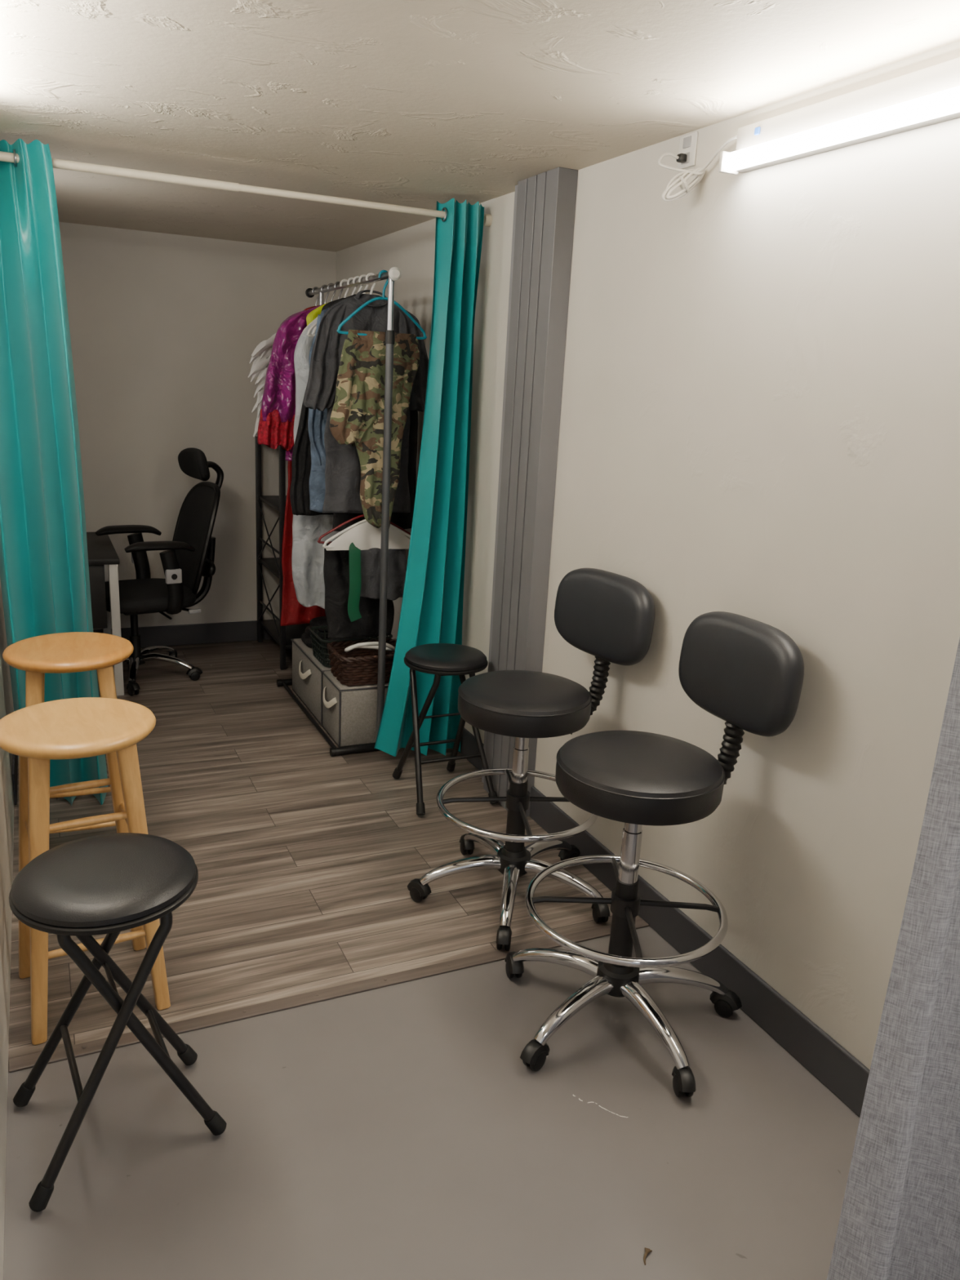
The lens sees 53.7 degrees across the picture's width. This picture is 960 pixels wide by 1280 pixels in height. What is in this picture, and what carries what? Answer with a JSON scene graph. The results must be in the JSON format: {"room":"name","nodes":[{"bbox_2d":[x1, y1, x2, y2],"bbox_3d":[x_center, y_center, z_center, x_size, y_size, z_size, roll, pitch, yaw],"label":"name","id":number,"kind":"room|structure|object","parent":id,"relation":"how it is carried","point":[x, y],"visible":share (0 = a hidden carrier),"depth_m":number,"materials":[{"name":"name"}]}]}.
{"room":"dressing room","nodes":[
{"label":"dressing room","id":0,"kind":"room"},
{"bbox_2d":[0,577,14,1279],"bbox_3d":[-1.065,-0.095,1.850,0.100,2.200,6.960,-4,17,-25],"label":"wall","id":1,"kind":"structure","parent":0,"point":[6,794],"depth_m":2.48,"materials":[{"name":"paint"}]},
{"bbox_2d":[12,754,17,804],"bbox_3d":[-2.072,0.279,4.235,0.008,0.120,1.960,-4,17,-25],"label":"baseboard","id":2,"kind":"structure","parent":1,"relation":"attached to","point":[15,757],"depth_m":3.43,"materials":[{"name":"grey paint"}]},
{"bbox_2d":[0,151,492,226],"bbox_3d":[-0.753,-1.504,3.164,1.740,0.044,0.044,-4,17,-25],"label":"curtain rod","id":3,"kind":"object","parent":1,"relation":"attached to","point":[4,156],"visible":0.94,"depth_m":3.11,"materials":[{"name":"white metal"}]},
{"bbox_2d":[0,138,108,804],"bbox_3d":[-1.438,-0.462,3.124,0.295,2.159,0.140,-3,16,-21],"label":"curtain","id":4,"kind":"object","parent":3,"relation":"hanging from","point":[44,566],"visible":0.69,"depth_m":3.08,"materials":[{"name":"fabric"}]},
{"bbox_2d":[373,198,484,756],"bbox_3d":[-0.201,-0.551,3.700,0.371,2.164,0.117,-6,18,-31],"label":"curtain","id":5,"kind":"object","parent":3,"relation":"hanging from","point":[432,609],"visible":0.92,"depth_m":3.73,"materials":[{"name":"fabric"}]},
{"bbox_2d":[58,222,336,629],"bbox_3d":[-1.663,-1.047,5.219,1.740,2.200,0.100,-4,17,-25],"label":"wall","id":6,"kind":"structure","parent":0,"point":[166,330],"depth_m":5.09,"materials":[{"name":"paint"}]},
{"bbox_2d":[93,620,273,647],"bbox_3d":[-1.694,-0.030,5.443,1.717,0.120,0.012,-4,17,-25],"label":"baseboard","id":7,"kind":"structure","parent":6,"relation":"attached to","point":[238,631],"depth_m":5.46,"materials":[{"name":"grey paint"}]},
{"bbox_2d":[3,639,859,1279],"bbox_3d":[-0.289,0.953,2.535,1.940,0.100,6.960,-4,17,-25],"label":"floor","id":8,"kind":"structure","parent":0,"point":[402,1131],"depth_m":2.16,"materials":[{"name":"paint"}]},
{"bbox_2d":[2,631,133,833],"bbox_3d":[-1.231,0.372,2.892,0.356,0.735,0.356,-3,16,-22],"label":"wooden stool","id":9,"kind":"object","parent":8,"relation":"on","point":[71,651],"visible":0.47,"depth_m":2.75,"materials":[{"name":"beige wood"}]},
{"bbox_2d":[0,697,170,1044],"bbox_3d":[-0.969,0.541,2.324,0.356,0.735,0.356,-6,18,-30],"label":"wooden stool","id":10,"kind":"object","parent":8,"relation":"on","point":[72,728],"visible":0.81,"depth_m":2.21,"materials":[{"name":"brown wood"}]},
{"bbox_2d":[86,532,124,696],"bbox_3d":[-2.062,-0.140,4.724,0.463,0.672,0.780,-4,17,-25],"label":"desk","id":11,"kind":"object","parent":8,"relation":"on","point":[102,553],"visible":0.38,"depth_m":4.46,"materials":[{"name":"black wood"},{"name":"white metal"}]},
{"bbox_2d":[8,832,226,1212],"bbox_3d":[-0.741,0.728,1.915,0.380,0.601,0.342,-6,18,-30],"label":"folding stool","id":12,"kind":"object","parent":8,"relation":"on","point":[109,884],"visible":1,"depth_m":1.81,"materials":[{"name":"black leather"}]},
{"bbox_2d":[95,448,223,696],"bbox_3d":[-1.672,-0.375,4.745,0.817,1.153,0.641,-8,19,-35],"label":"office chair","id":13,"kind":"object","parent":8,"relation":"on","point":[189,557],"visible":0.86,"depth_m":4.79,"materials":[{"name":"black fabric"}]},
{"bbox_2d":[254,435,310,670],"bbox_3d":[-0.965,-0.503,5.285,0.438,1.190,0.598,-4,17,-25],"label":"shelving unit","id":14,"kind":"object","parent":8,"relation":"on","point":[282,635],"visible":0.46,"depth_m":5.29,"materials":[{"name":"metal"}]},
{"bbox_2d":[290,638,331,725],"bbox_3d":[-0.682,0.182,4.579,0.375,0.266,0.559,-4,17,-25],"label":"storage bin","id":15,"kind":"object","parent":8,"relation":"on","point":[307,675],"visible":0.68,"depth_m":4.48,"materials":[{"name":"grey fabric"}]},
{"bbox_2d":[301,616,328,648],"bbox_3d":[-0.719,-0.045,4.654,0.303,0.128,0.233,-4,17,-25],"label":"folded clothes","id":16,"kind":"object","parent":15,"relation":"on","point":[317,621],"visible":0.24,"depth_m":4.57,"materials":[{"name":"black fabric"}]},
{"bbox_2d":[308,625,392,666],"bbox_3d":[-0.604,0.023,4.410,0.342,0.130,0.264,-4,17,-25],"label":"wire basket","id":17,"kind":"object","parent":15,"relation":"on","point":[316,639],"visible":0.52,"depth_m":4.32,"materials":[{"name":"black metal"}]},
{"bbox_2d":[324,636,367,653],"bbox_3d":[-0.604,0.034,4.413,0.240,0.094,0.180,-4,17,-25],"label":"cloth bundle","id":18,"kind":"object","parent":17,"relation":"in","point":[355,637],"visible":0.12,"depth_m":4.39,"materials":[{"name":"black fabric"}]},
{"bbox_2d":[8,918,648,1072],"bbox_3d":[-0.283,0.907,2.501,1.725,0.008,0.042,-4,17,-25],"label":"trim","id":19,"kind":"structure","parent":8,"relation":"on","point":[82,1049],"depth_m":2.43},
{"bbox_2d":[276,266,401,756],"bbox_3d":[-0.602,-0.610,4.315,0.466,1.944,1.235,-4,17,-25],"label":"rack","id":20,"kind":"object","parent":8,"relation":"on","point":[394,273],"visible":0.64,"depth_m":3.83,"materials":[{"name":"grey metal"}]},
{"bbox_2d":[311,286,319,306],"bbox_3d":[-0.781,-1.551,4.515,0.359,0.250,0.009,-4,17,-25],"label":"clothes hanger","id":21,"kind":"object","parent":20,"relation":"hanging from","point":[315,287],"visible":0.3,"depth_m":4.50,"materials":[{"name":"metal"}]},
{"bbox_2d":[248,333,275,437],"bbox_3d":[-0.886,-1.255,4.528,0.466,0.595,0.115,-5,17,-27],"label":"feather wings","id":22,"kind":"object","parent":21,"relation":"hanging from","point":[261,354],"visible":0.09,"depth_m":4.43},
{"bbox_2d":[320,284,329,303],"bbox_3d":[-0.716,-1.510,4.380,0.318,0.250,0.009,-4,17,-25],"label":"clothes hanger","id":23,"kind":"object","parent":20,"relation":"hanging from","point":[322,286],"visible":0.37,"depth_m":4.36,"materials":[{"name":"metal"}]},
{"bbox_2d":[280,305,325,626],"bbox_3d":[-0.808,-0.810,4.545,0.308,1.513,0.070,-4,17,-25],"label":"gown","id":24,"kind":"object","parent":23,"relation":"hanging from","point":[293,612],"visible":0.14,"depth_m":4.64,"materials":[{"name":"red fabric"}]},
{"bbox_2d":[301,279,350,334],"bbox_3d":[-0.587,-1.431,4.110,0.382,0.254,0.012,-4,17,-25],"label":"clothes hanger","id":25,"kind":"object","parent":20,"relation":"hanging from","point":[343,280],"visible":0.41,"depth_m":4.07,"materials":[{"name":"white plastic"}]},
{"bbox_2d":[291,319,342,608],"bbox_3d":[-0.647,-0.809,4.267,0.404,1.352,0.118,-4,17,-25],"label":"garment","id":26,"kind":"object","parent":25,"relation":"hanging from","point":[308,554],"visible":0.26,"depth_m":4.29,"materials":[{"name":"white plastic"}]},
{"bbox_2d":[327,283,336,301],"bbox_3d":[-0.672,-1.483,4.289,0.400,0.250,0.009,-4,17,-25],"label":"clothes hanger","id":27,"kind":"object","parent":20,"relation":"hanging from","point":[329,284],"visible":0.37,"depth_m":4.27,"materials":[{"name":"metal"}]},
{"bbox_2d":[257,303,324,460],"bbox_3d":[-0.743,-1.167,4.333,0.549,0.708,0.138,-4,17,-25],"label":"shirt","id":28,"kind":"object","parent":27,"relation":"hanging from","point":[277,408],"visible":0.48,"depth_m":4.24,"materials":[{"name":"purple fabric"}]},
{"bbox_2d":[306,277,357,337],"bbox_3d":[-0.543,-1.403,4.019,0.393,0.254,0.012,-4,17,-25],"label":"clothes hanger","id":29,"kind":"object","parent":20,"relation":"hanging from","point":[349,279],"visible":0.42,"depth_m":3.97,"materials":[{"name":"white plastic"}]},
{"bbox_2d":[289,297,343,515],"bbox_3d":[-0.598,-0.999,4.117,0.463,0.923,0.079,-4,17,-25],"label":"jacket","id":30,"kind":"object","parent":29,"relation":"hanging from","point":[300,498],"visible":0.2,"depth_m":4.09,"materials":[{"name":"black fabric"}]},
{"bbox_2d":[311,275,364,336],"bbox_3d":[-0.509,-1.382,3.949,0.393,0.254,0.012,-4,17,-25],"label":"clothes hanger","id":31,"kind":"object","parent":20,"relation":"hanging from","point":[356,277],"visible":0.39,"depth_m":3.91,"materials":[{"name":"white plastic"}]},
{"bbox_2d":[307,307,328,512],"bbox_3d":[-0.540,-0.991,4.051,0.394,0.886,0.081,-4,17,-25],"label":"jacket","id":32,"kind":"object","parent":31,"relation":"hanging from","point":[317,420],"visible":0.25,"depth_m":4.02,"materials":[{"name":"blue fabric"}]},
{"bbox_2d":[333,281,342,298],"bbox_3d":[-0.626,-1.455,4.193,0.318,0.250,0.009,-4,17,-25],"label":"clothes hanger","id":33,"kind":"object","parent":20,"relation":"hanging from","point":[336,282],"visible":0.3,"depth_m":4.17,"materials":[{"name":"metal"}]},
{"bbox_2d":[306,302,328,325],"bbox_3d":[-0.625,-1.176,4.277,0.325,0.659,0.053,-4,17,-25],"label":"hanging garment","id":34,"kind":"object","parent":33,"relation":"hanging from","point":[313,314],"visible":0.09,"depth_m":4.14,"materials":[{"name":"fabric"}]},
{"bbox_2d":[317,514,410,543],"bbox_3d":[-0.471,-0.512,3.971,0.432,0.214,0.010,-4,17,-25],"label":"clothes hanger","id":35,"kind":"object","parent":20,"relation":"hanging from","point":[319,541],"visible":0.3,"depth_m":3.93,"materials":[{"name":"red plastic"}]},
{"bbox_2d":[323,543,394,639],"bbox_3d":[-0.525,-0.217,4.127,0.320,0.426,0.074,-4,17,-25],"label":"hanging clothing","id":36,"kind":"object","parent":35,"relation":"hanging from","point":[336,562],"visible":0.53,"depth_m":4.10,"materials":[{"name":"black fabric"}]},
{"bbox_2d":[358,274,369,293],"bbox_3d":[-0.476,-1.362,3.879,0.393,0.254,0.012,-4,17,-25],"label":"clothes hanger","id":37,"kind":"object","parent":20,"relation":"hanging from","point":[361,277],"visible":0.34,"depth_m":3.84,"materials":[{"name":"white plastic"}]},
{"bbox_2d":[328,293,417,531],"bbox_3d":[-0.450,-0.942,4.015,0.400,0.974,0.082,-4,17,-25],"label":"shirt","id":38,"kind":"object","parent":37,"relation":"hanging from","point":[403,520],"visible":0.12,"depth_m":4.11,"materials":[{"name":"black fabric"}]},
{"bbox_2d":[302,289,428,513],"bbox_3d":[-0.458,-0.968,3.903,0.549,0.896,0.093,-4,17,-25],"label":"shirt","id":39,"kind":"object","parent":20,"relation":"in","point":[343,468],"visible":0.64,"depth_m":3.85,"materials":[{"name":"grey fabric"}]},
{"bbox_2d":[322,519,410,550],"bbox_3d":[-0.452,-0.489,3.962,0.424,0.224,0.022,-4,17,-25],"label":"clothes hanger","id":40,"kind":"object","parent":20,"relation":"hanging from","point":[364,535],"visible":0.65,"depth_m":3.96,"materials":[{"name":"white plastic"}]},
{"bbox_2d":[347,542,361,622],"bbox_3d":[-0.521,-0.240,3.964,0.063,0.341,0.015,-4,17,-25],"label":"ribbon","id":41,"kind":"object","parent":40,"relation":"hanging from","point":[354,553],"visible":1,"depth_m":3.96,"materials":[{"name":"green fabric"}]},
{"bbox_2d":[360,547,406,600],"bbox_3d":[-0.420,-0.287,4.049,0.244,0.230,0.079,-4,17,-25],"label":"shorts","id":42,"kind":"object","parent":40,"relation":"hanging from","point":[370,558],"visible":0.73,"depth_m":4.03,"materials":[{"name":"grey fabric"}]},
{"bbox_2d":[365,272,377,294],"bbox_3d":[-0.439,-1.338,3.801,0.393,0.254,0.012,-4,17,-25],"label":"clothes hanger","id":43,"kind":"object","parent":20,"relation":"hanging from","point":[369,273],"visible":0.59,"depth_m":3.78,"materials":[{"name":"white plastic"}]},
{"bbox_2d":[329,329,419,529],"bbox_3d":[-0.424,-0.822,3.790,0.364,0.785,0.100,-4,17,-25],"label":"trousers","id":44,"kind":"object","parent":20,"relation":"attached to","point":[357,416],"visible":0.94,"depth_m":3.73,"materials":[{"name":"fabric"}]},
{"bbox_2d":[336,270,426,339],"bbox_3d":[-0.374,-1.300,3.665,0.371,0.247,0.011,-4,17,-25],"label":"clothes hanger","id":45,"kind":"object","parent":20,"relation":"hanging from","point":[383,297],"visible":0.81,"depth_m":3.65,"materials":[{"name":"teal plastic"}]},
{"bbox_2d":[321,671,389,747],"bbox_3d":[-0.507,0.291,4.214,0.375,0.266,0.280,-4,17,-25],"label":"storage bin","id":46,"kind":"object","parent":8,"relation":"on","point":[349,713],"visible":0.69,"depth_m":4.07,"materials":[{"name":"grey fabric"}]},
{"bbox_2d":[326,637,396,686],"bbox_3d":[-0.484,0.096,4.161,0.336,0.135,0.274,-4,17,-25],"label":"wicker basket","id":47,"kind":"object","parent":46,"relation":"on","point":[357,666],"visible":0.68,"depth_m":4.05,"materials":[{"name":"brown wicker"}]},
{"bbox_2d":[344,641,395,652],"bbox_3d":[-0.486,0.022,4.106,0.228,0.061,0.125,-4,17,-25],"label":"clothes hanger","id":48,"kind":"object","parent":47,"relation":"on","point":[369,645],"visible":0.88,"depth_m":4.05,"materials":[{"name":"white plastic"}]},
{"bbox_2d":[392,643,498,815],"bbox_3d":[-0.140,0.317,3.606,0.332,0.567,0.379,-4,17,-25],"label":"folding stool","id":49,"kind":"object","parent":8,"relation":"on","point":[439,660],"visible":0.91,"depth_m":3.52,"materials":[{"name":"black plastic"}]},
{"bbox_2d":[407,568,654,951],"bbox_3d":[0.115,0.303,2.858,0.625,1.024,0.627,-4,17,-25],"label":"stool","id":50,"kind":"object","parent":8,"relation":"on","point":[608,616],"visible":0.94,"depth_m":2.81,"materials":[{"name":"black leather"}]},
{"bbox_2d":[643,1247,652,1265],"bbox_3d":[0.311,1.141,1.756,0.014,0.008,0.035,7,16,13],"label":"dry leaf","id":51,"kind":"object","parent":8,"relation":"on","point":[647,1251],"visible":1,"depth_m":1.76,"materials":[{"name":"brown plant"}]},
{"bbox_2d":[504,611,804,1097],"bbox_3d":[0.376,0.470,2.265,0.630,1.041,0.615,-4,17,-25],"label":"stool","id":52,"kind":"object","parent":8,"relation":"on","point":[747,673],"visible":1,"depth_m":2.24,"materials":[{"name":"black leather"}]},
{"bbox_2d":[0,0,959,252],"bbox_3d":[-0.171,-1.263,1.930,1.940,0.100,6.960,-4,17,-25],"label":"ceiling","id":53,"kind":"structure","parent":0,"point":[420,104],"depth_m":2.20,"materials":[{"name":"paint"}]},
{"bbox_2d":[335,40,959,1070],"bbox_3d":[0.605,-0.215,2.615,0.100,2.200,6.960,-4,17,-25],"label":"wall","id":54,"kind":"structure","parent":0,"point":[760,418],"depth_m":2.26,"materials":[{"name":"paint"}]},
{"bbox_2d":[481,184,517,782],"bbox_3d":[0.096,-0.485,3.505,0.048,2.200,0.055,-4,17,-25],"label":"trim","id":55,"kind":"structure","parent":54,"relation":"attached to","point":[516,186],"depth_m":3.44,"materials":[{"name":"grey metal"}]},
{"bbox_2d":[483,167,577,816],"bbox_3d":[0.160,-0.438,3.346,0.070,2.200,0.280,-4,17,-25],"label":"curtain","id":56,"kind":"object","parent":54,"relation":"attached to","point":[546,201],"depth_m":3.21,"materials":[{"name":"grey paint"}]},
{"bbox_2d":[457,727,869,1117],"bbox_3d":[0.521,0.803,2.822,0.012,0.122,6.860,-4,17,-25],"label":"baseboard","id":57,"kind":"structure","parent":54,"relation":"attached to","point":[836,1068],"depth_m":2.47,"materials":[{"name":"black rubber"}]},
{"bbox_2d":[677,131,697,168],"bbox_3d":[0.538,-1.272,2.463,0.009,0.080,0.072,-4,17,-25],"label":"wall outlet","id":58,"kind":"object","parent":54,"relation":"attached to","point":[688,143],"visible":0.84,"depth_m":2.45,"materials":[{"name":"white plastic"}]},
{"bbox_2d":[680,151,689,164],"bbox_3d":[0.535,-1.254,2.467,0.004,0.026,0.032,-4,17,-25],"label":"socket","id":59,"kind":"object","parent":58,"relation":"attached to","point":[687,162],"depth_m":2.46,"materials":[{"name":"grey plastic"}]},
{"bbox_2d":[682,135,691,148],"bbox_3d":[0.537,-1.291,2.457,0.004,0.026,0.032,-4,17,-25],"label":"socket","id":60,"kind":"object","parent":58,"relation":"attached to","point":[686,140],"depth_m":2.46,"materials":[{"name":"grey plastic"}]},
{"bbox_2d":[657,135,737,201],"bbox_3d":[0.536,-1.169,2.368,0.099,0.130,0.239,-4,17,-25],"label":"power cord","id":61,"kind":"object","parent":54,"relation":"attached to","point":[681,157],"visible":1,"depth_m":2.40,"materials":[{"name":"white plastic"}]},
{"bbox_2d":[718,57,959,175],"bbox_3d":[0.858,-1.008,1.730,0.074,0.103,1.220,-4,17,-25],"label":"light","id":62,"kind":"object","parent":54,"relation":"attached to","point":[930,95],"visible":1,"depth_m":1.93,"materials":[{"name":"white plastic"}]},
{"bbox_2d":[754,126,760,135],"bbox_3d":[0.640,-1.175,2.188,0.006,0.016,0.015,-4,17,-25],"label":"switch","id":63,"kind":"object","parent":62,"relation":"attached to","point":[757,129],"depth_m":2.18,"materials":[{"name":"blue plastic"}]},
{"bbox_3d":[0.673,-0.810,0.931,1.100,0.040,0.040,-4,17,-25],"label":"curtain rod","id":64,"kind":"object","parent":54,"relation":"attached to","visible":0},
{"bbox_2d":[826,637,959,1279],"bbox_3d":[0.809,0.171,1.268,0.652,2.126,0.140,-4,17,-25],"label":"curtain","id":65,"kind":"object","parent":64,"relation":"hanging from","point":[900,1219],"visible":1,"depth_m":1.26,"materials":[{"name":"grey fabric"}]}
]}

